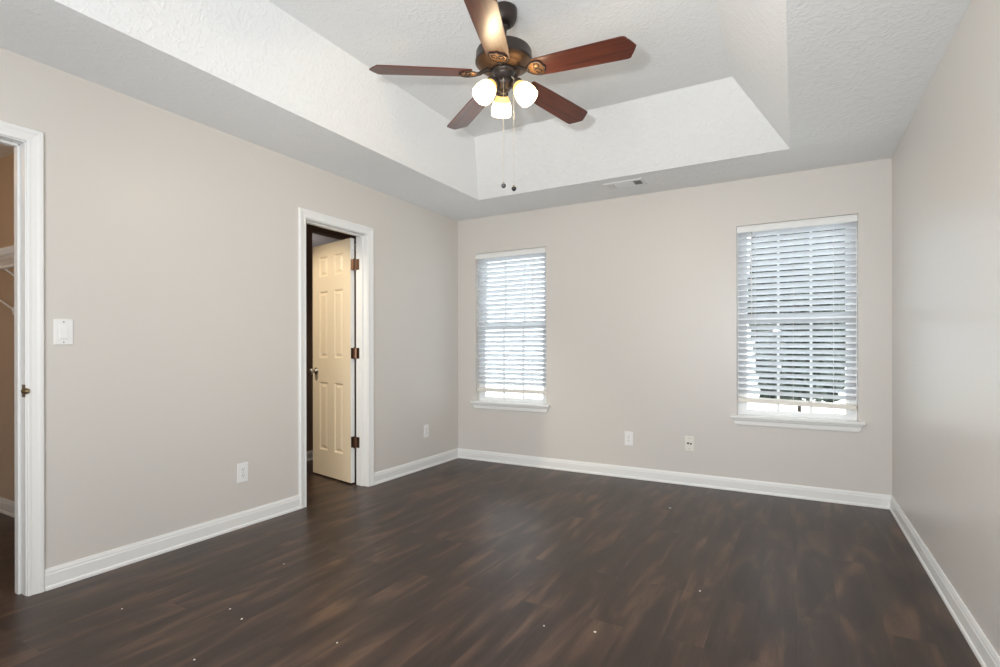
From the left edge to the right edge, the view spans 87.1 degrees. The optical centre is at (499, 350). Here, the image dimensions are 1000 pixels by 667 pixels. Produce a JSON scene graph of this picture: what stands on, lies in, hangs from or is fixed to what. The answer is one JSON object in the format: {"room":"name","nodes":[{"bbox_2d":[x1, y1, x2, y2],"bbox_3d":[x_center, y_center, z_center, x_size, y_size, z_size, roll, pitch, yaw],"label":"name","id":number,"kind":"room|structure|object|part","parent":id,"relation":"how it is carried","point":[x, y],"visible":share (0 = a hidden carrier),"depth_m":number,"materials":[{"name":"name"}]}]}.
{"room":"empty bedroom","nodes":[
{"label":"empty bedroom","id":0,"kind":"room"},
{"bbox_2d":[0,153,14,500],"bbox_3d":[-2.823,-0.106,3.330,1.885,2.440,0.080,0,0,29],"label":"wall","id":1,"kind":"structure","parent":0,"point":[7,449],"depth_m":3.59,"materials":[{"name":"beige paint"}]},
{"bbox_2d":[0,245,13,314],"bbox_3d":[-2.917,-0.399,3.160,1.852,0.322,0.314,0,0,29],"label":"wire shelf","id":2,"kind":"object","parent":1,"relation":"attached to","point":[10,250],"visible":0.14,"depth_m":3.07,"materials":[{"name":"white metal"}]},
{"bbox_3d":[-2.975,-0.463,3.054,1.850,0.016,0.016,0,0,29],"label":"hanging rod","id":3,"kind":"part","parent":2,"relation":"part of","materials":[{"name":"white metal"}]},
{"bbox_2d":[0,144,355,255],"bbox_3d":[-2.915,-1.352,4.373,3.105,0.050,5.740,0,0,29],"label":"ceiling","id":4,"kind":"structure","parent":0,"point":[317,240],"depth_m":6.21,"materials":[{"name":"white"}]},
{"bbox_2d":[0,47,457,568],"bbox_3d":[-1.696,-0.108,3.295,0.115,2.440,4.950,0,0,29],"label":"wall","id":5,"kind":"structure","parent":0,"point":[171,239],"depth_m":3.00,"materials":[{"name":"white paint"}]},
{"bbox_2d":[0,120,44,595],"bbox_3d":[-2.380,0.056,2.069,0.157,2.117,0.893,0,0,29],"label":"door frame","id":6,"kind":"structure","parent":5,"relation":"attached to","point":[28,144],"depth_m":2.39,"materials":[{"name":"white paint"}]},
{"bbox_3d":[-2.147,0.185,2.380,0.031,0.057,0.051,0,0,-37],"label":"strike plate","id":7,"kind":"part","parent":6,"relation":"part of","materials":[{"name":"gold metal"}]},
{"bbox_2d":[54,319,72,344],"bbox_3d":[-2.072,-0.086,2.497,0.010,0.121,0.076,0,0,29],"label":"light switch","id":8,"kind":"object","parent":5,"relation":"attached to","point":[63,328],"visible":1,"depth_m":2.49,"materials":[{"name":"white plastic"}]},
{"bbox_2d":[237,462,247,482],"bbox_3d":[-1.617,0.770,3.307,0.008,0.120,0.074,0,0,29],"label":"wall outlet","id":9,"kind":"object","parent":5,"relation":"attached to","point":[242,468],"visible":1,"depth_m":3.30,"materials":[{"name":"white plastic"}]},
{"bbox_2d":[45,448,458,590],"bbox_3d":[-1.636,1.064,3.263,0.018,0.097,4.950,0,0,29],"label":"baseboard","id":10,"kind":"structure","parent":5,"relation":"attached to","point":[80,569],"depth_m":2.99,"materials":[{"name":"white paint"}]},
{"bbox_2d":[309,238,358,482],"bbox_3d":[-1.440,0.086,4.502,0.168,2.022,0.676,0,0,-43],"label":"door","id":11,"kind":"structure","parent":5,"relation":"in","point":[335,443],"depth_m":4.50,"materials":[{"name":"beige paint"}]},
{"bbox_3d":[-1.627,0.186,4.704,0.062,0.062,0.168,0,0,41],"label":"knob","id":12,"kind":"part","parent":11,"relation":"part of","materials":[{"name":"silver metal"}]},
{"bbox_2d":[298,207,373,508],"bbox_3d":[-1.280,0.056,4.034,0.149,2.111,0.740,0,0,29],"label":"door frame","id":13,"kind":"structure","parent":5,"relation":"attached to","point":[364,235],"depth_m":4.27,"materials":[{"name":"white paint"}]},
{"bbox_3d":[-1.338,0.056,4.066,0.017,2.111,0.740,0,0,29],"label":"casing","id":14,"kind":"part","parent":13,"relation":"part of","materials":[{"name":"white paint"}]},
{"bbox_2d":[424,424,428,437],"bbox_3d":[-0.694,0.762,4.951,0.008,0.120,0.074,0,0,29],"label":"wall outlet","id":15,"kind":"object","parent":5,"relation":"attached to","point":[426,427],"visible":1,"depth_m":4.95,"materials":[{"name":"white plastic"}]},
{"bbox_2d":[306,224,355,450],"bbox_3d":[-2.106,-0.108,5.070,0.100,2.440,3.656,0,0,29],"label":"wall","id":16,"kind":"structure","parent":0,"point":[310,229],"depth_m":5.30,"materials":[{"name":"brown paint"}]},
{"bbox_2d":[307,450,312,460],"bbox_3d":[-2.420,1.064,4.388,0.018,0.097,2.156,0,0,29],"label":"baseboard","id":17,"kind":"structure","parent":16,"relation":"attached to","point":[309,453],"depth_m":5.29,"materials":[{"name":"white paint"}]},
{"bbox_2d":[312,251,355,432],"bbox_3d":[-2.432,-0.108,5.230,3.105,2.440,3.776,0,0,29],"label":"wall","id":18,"kind":"structure","parent":0,"point":[354,251],"depth_m":7.03,"materials":[{"name":"brown paint"}]},
{"bbox_2d":[0,0,970,220],"bbox_3d":[-0.070,-1.582,2.379,3.660,0.505,4.990,0,0,29],"label":"ceiling","id":19,"kind":"structure","parent":0,"point":[708,92],"depth_m":2.96,"materials":[{"name":"white paint"}]},
{"bbox_2d":[369,0,635,190],"bbox_3d":[0.073,-1.249,2.622,1.253,0.932,1.305,0,0,29],"label":"ceiling fan","id":20,"kind":"object","parent":19,"relation":"hanging from","point":[501,57],"visible":1,"depth_m":2.57,"materials":[{"name":"brown wood"}]},
{"bbox_3d":[-0.389,-1.371,2.585,0.498,0.034,0.138,-3,0,-9],"label":"blade","id":21,"kind":"part","parent":20,"relation":"part of","materials":[{"name":"brown wood"}]},
{"bbox_3d":[-0.168,-1.372,3.018,0.138,0.034,0.498,0,-3,-27],"label":"blade","id":22,"kind":"part","parent":20,"relation":"part of","materials":[{"name":"brown wood"}]},
{"bbox_3d":[-0.076,-1.277,2.585,0.110,0.134,0.125,0,0,29],"label":"lamp shade","id":23,"kind":"part","parent":20,"relation":"part of","materials":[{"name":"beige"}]},
{"bbox_3d":[-0.065,-1.287,2.591,0.050,0.077,0.066,0,0,29],"label":"bulb","id":24,"kind":"part","parent":20,"relation":"part of","materials":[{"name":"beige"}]},
{"bbox_3d":[-0.045,-1.372,2.241,0.138,0.034,0.498,0,3,9],"label":"blade","id":25,"kind":"part","parent":20,"relation":"part of","materials":[{"name":"brown wood"}]},
{"bbox_3d":[-0.036,-1.329,2.611,0.063,0.056,0.066,0,0,29],"label":"lamp arm","id":26,"kind":"part","parent":20,"relation":"part of","materials":[{"name":"brown metal"}]},
{"bbox_3d":[0.005,-1.277,2.766,0.112,0.134,0.122,0,0,29],"label":"lamp shade","id":27,"kind":"part","parent":20,"relation":"part of","materials":[{"name":"beige glass"}]},
{"bbox_3d":[0.011,-1.329,2.718,0.062,0.056,0.065,0,0,29],"label":"lamp arm","id":28,"kind":"part","parent":20,"relation":"part of","materials":[{"name":"brown metal"}]},
{"bbox_3d":[0.018,-1.089,2.601,0.005,0.530,0.016,0,0,3],"label":"pull chain","id":29,"kind":"part","parent":20,"relation":"part of","materials":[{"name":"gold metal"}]},
{"bbox_3d":[0.080,-1.329,2.622,0.066,0.056,0.062,0,0,29],"label":"lamp arm","id":30,"kind":"part","parent":20,"relation":"part of","materials":[{"name":"brown metal"}]},
{"bbox_3d":[0.122,-1.277,2.604,0.128,0.134,0.106,0,0,29],"label":"lamp shade","id":31,"kind":"part","parent":20,"relation":"part of","materials":[{"name":"beige glass"}]},
{"bbox_3d":[0.312,-1.373,2.941,0.498,0.034,0.138,4,-3,-45],"label":"blade","id":32,"kind":"part","parent":20,"relation":"part of","materials":[{"name":"brown wood"}]},
{"bbox_3d":[0.388,-1.373,2.461,0.498,0.034,0.138,3,1,27],"label":"blade","id":33,"kind":"part","parent":20,"relation":"part of","materials":[{"name":"brown wood"}]},
{"bbox_2d":[603,178,646,189],"bbox_3d":[1.001,-1.327,4.213,0.316,0.010,0.164,0,0,29],"label":"ceiling vent","id":34,"kind":"object","parent":19,"relation":"in","point":[639,181],"visible":1,"depth_m":4.20,"materials":[{"name":"white metal"}]},
{"bbox_2d":[0,433,981,666],"bbox_3d":[-1.214,1.141,3.399,7.020,0.060,5.800,0,0,29],"label":"floor","id":35,"kind":"structure","parent":0,"point":[459,562],"depth_m":2.46,"materials":[{"name":"brown wood"}]},
{"bbox_2d":[458,158,891,494],"bbox_3d":[1.175,-0.113,4.607,3.835,2.440,0.150,0,0,29],"label":"wall","id":36,"kind":"structure","parent":0,"point":[642,332],"depth_m":4.39,"materials":[{"name":"white paint"}]},
{"bbox_2d":[470,263,549,412],"bbox_3d":[0.115,-0.191,5.168,0.864,1.563,0.180,0,0,29],"label":"window","id":37,"kind":"structure","parent":36,"relation":"in","point":[523,404],"depth_m":5.16,"materials":[{"name":"white paint"}]},
{"bbox_3d":[0.104,0.522,5.146,0.864,0.022,0.130,0,0,29],"label":"sill","id":38,"kind":"part","parent":37,"relation":"part of","materials":[{"name":"white paint"}]},
{"bbox_2d":[475,247,545,393],"bbox_3d":[0.103,-0.276,5.146,0.774,1.385,0.085,0,0,29],"label":"blind","id":39,"kind":"object","parent":37,"relation":"attached to","point":[536,253],"visible":0.98,"depth_m":5.15,"materials":[{"name":"white paint"}]},
{"bbox_3d":[0.083,-0.264,5.174,0.002,1.327,0.047,0,0,29],"label":"ladder cord","id":40,"kind":"part","parent":39,"relation":"part of","materials":[{"name":"white fabric"}]},
{"bbox_3d":[0.111,0.396,5.158,0.762,0.042,0.050,0,0,29],"label":"rail","id":41,"kind":"part","parent":39,"relation":"part of","materials":[{"name":"white plastic"}]},
{"bbox_3d":[0.311,-0.264,5.046,0.002,1.328,0.047,0,0,29],"label":"ladder cord","id":42,"kind":"part","parent":39,"relation":"part of","materials":[{"name":"white fabric"}]},
{"bbox_3d":[0.136,0.123,5.204,0.716,0.752,0.024,0,0,29],"label":"sash","id":43,"kind":"part","parent":37,"relation":"part of","materials":[{"name":"white plastic"}]},
{"bbox_3d":[0.150,-0.575,5.231,0.716,0.732,0.024,0,0,29],"label":"sash","id":44,"kind":"part","parent":37,"relation":"part of","materials":[{"name":"white plastic"}]},
{"bbox_2d":[625,431,632,445],"bbox_3d":[1.115,0.766,4.551,0.074,0.120,0.008,0,0,29],"label":"wall outlet","id":45,"kind":"object","parent":36,"relation":"attached to","point":[628,435],"visible":1,"depth_m":4.55,"materials":[{"name":"white plastic"}]},
{"bbox_2d":[458,448,890,508],"bbox_3d":[1.142,1.059,4.530,3.620,0.097,0.018,0,0,29],"label":"baseboard","id":46,"kind":"structure","parent":36,"relation":"attached to","point":[865,499],"depth_m":4.28,"materials":[{"name":"white paint"}]},
{"bbox_2d":[685,436,693,450],"bbox_3d":[1.549,0.766,4.302,0.074,0.120,0.018,0,0,29],"label":"cable jack","id":47,"kind":"object","parent":36,"relation":"attached to","point":[689,440],"visible":1,"depth_m":4.30,"materials":[{"name":"white plastic"}]},
{"bbox_2d":[730,221,865,432],"bbox_3d":[2.229,-0.193,3.980,0.877,1.562,0.180,0,0,29],"label":"window","id":48,"kind":"structure","parent":36,"relation":"in","point":[847,422],"depth_m":3.95,"materials":[{"name":"white paint"}]},
{"bbox_3d":[2.264,-0.576,4.043,0.729,0.732,0.024,0,0,29],"label":"sash","id":49,"kind":"part","parent":48,"relation":"part of","materials":[{"name":"white plastic"}]},
{"bbox_3d":[2.249,0.121,4.016,0.729,0.752,0.024,0,0,29],"label":"sash","id":50,"kind":"part","parent":48,"relation":"part of","materials":[{"name":"white plastic"}]},
{"bbox_2d":[737,214,857,409],"bbox_3d":[2.217,-0.270,3.959,0.787,1.400,0.085,0,0,29],"label":"blind","id":51,"kind":"object","parent":48,"relation":"attached to","point":[748,231],"visible":1,"depth_m":3.96,"materials":[{"name":"white paint"}]},
{"bbox_3d":[1.992,-0.267,4.101,0.002,1.323,0.047,0,0,29],"label":"ladder cord","id":52,"kind":"part","parent":51,"relation":"part of","materials":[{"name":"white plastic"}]},
{"bbox_3d":[2.224,0.399,3.971,0.775,0.064,0.050,0,0,29],"label":"rail","id":53,"kind":"part","parent":51,"relation":"part of","materials":[{"name":"white plastic"}]},
{"bbox_3d":[2.442,-0.260,3.849,0.002,1.339,0.047,0,0,29],"label":"ladder cord","id":54,"kind":"part","parent":51,"relation":"part of","materials":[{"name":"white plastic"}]},
{"bbox_3d":[2.218,0.520,3.959,0.877,0.022,0.130,0,0,29],"label":"sill","id":55,"kind":"part","parent":48,"relation":"part of","materials":[{"name":"white paint"}]},
{"bbox_2d":[892,0,999,656],"bbox_3d":[1.554,-0.112,1.469,0.100,2.440,4.950,0,0,29],"label":"wall","id":56,"kind":"structure","parent":0,"point":[946,161],"depth_m":2.24,"materials":[{"name":"white paint"}]},
{"bbox_2d":[889,495,999,666],"bbox_3d":[1.504,1.060,1.498,0.018,0.097,4.950,0,0,29],"label":"baseboard","id":57,"kind":"structure","parent":56,"relation":"attached to","point":[978,642],"depth_m":2.24,"materials":[{"name":"white paint"}]},
{"label":"outside","id":58,"kind":"structure","parent":0,"visible":0},
{"bbox_2d":[486,371,845,413],"bbox_3d":[8.846,1.338,17.854,32.000,0.100,29.240,0,0,29],"label":"ground","id":59,"kind":"structure","parent":58,"point":[754,406],"depth_m":14.75,"materials":[{"name":"grey"}]},
{"bbox_2d":[747,228,845,411],"bbox_3d":[5.694,-3.032,10.008,1.925,8.658,1.946,0,0,29],"label":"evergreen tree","id":60,"kind":"object","parent":59,"relation":"on","point":[828,361],"visible":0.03,"depth_m":9.44,"materials":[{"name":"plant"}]},
{"bbox_3d":[-3.339,-0.105,2.494,1.965,2.440,2.044,0,0,29],"label":"wall","id":61,"kind":"structure","parent":0,"visible":0},
{"bbox_2d":[0,497,14,517],"bbox_3d":[-3.297,1.067,2.484,1.885,0.097,1.864,0,0,29],"label":"baseboard","id":62,"kind":"structure","parent":61,"relation":"attached to","point":[7,507],"depth_m":3.56,"materials":[{"name":"white paint"}]}
]}

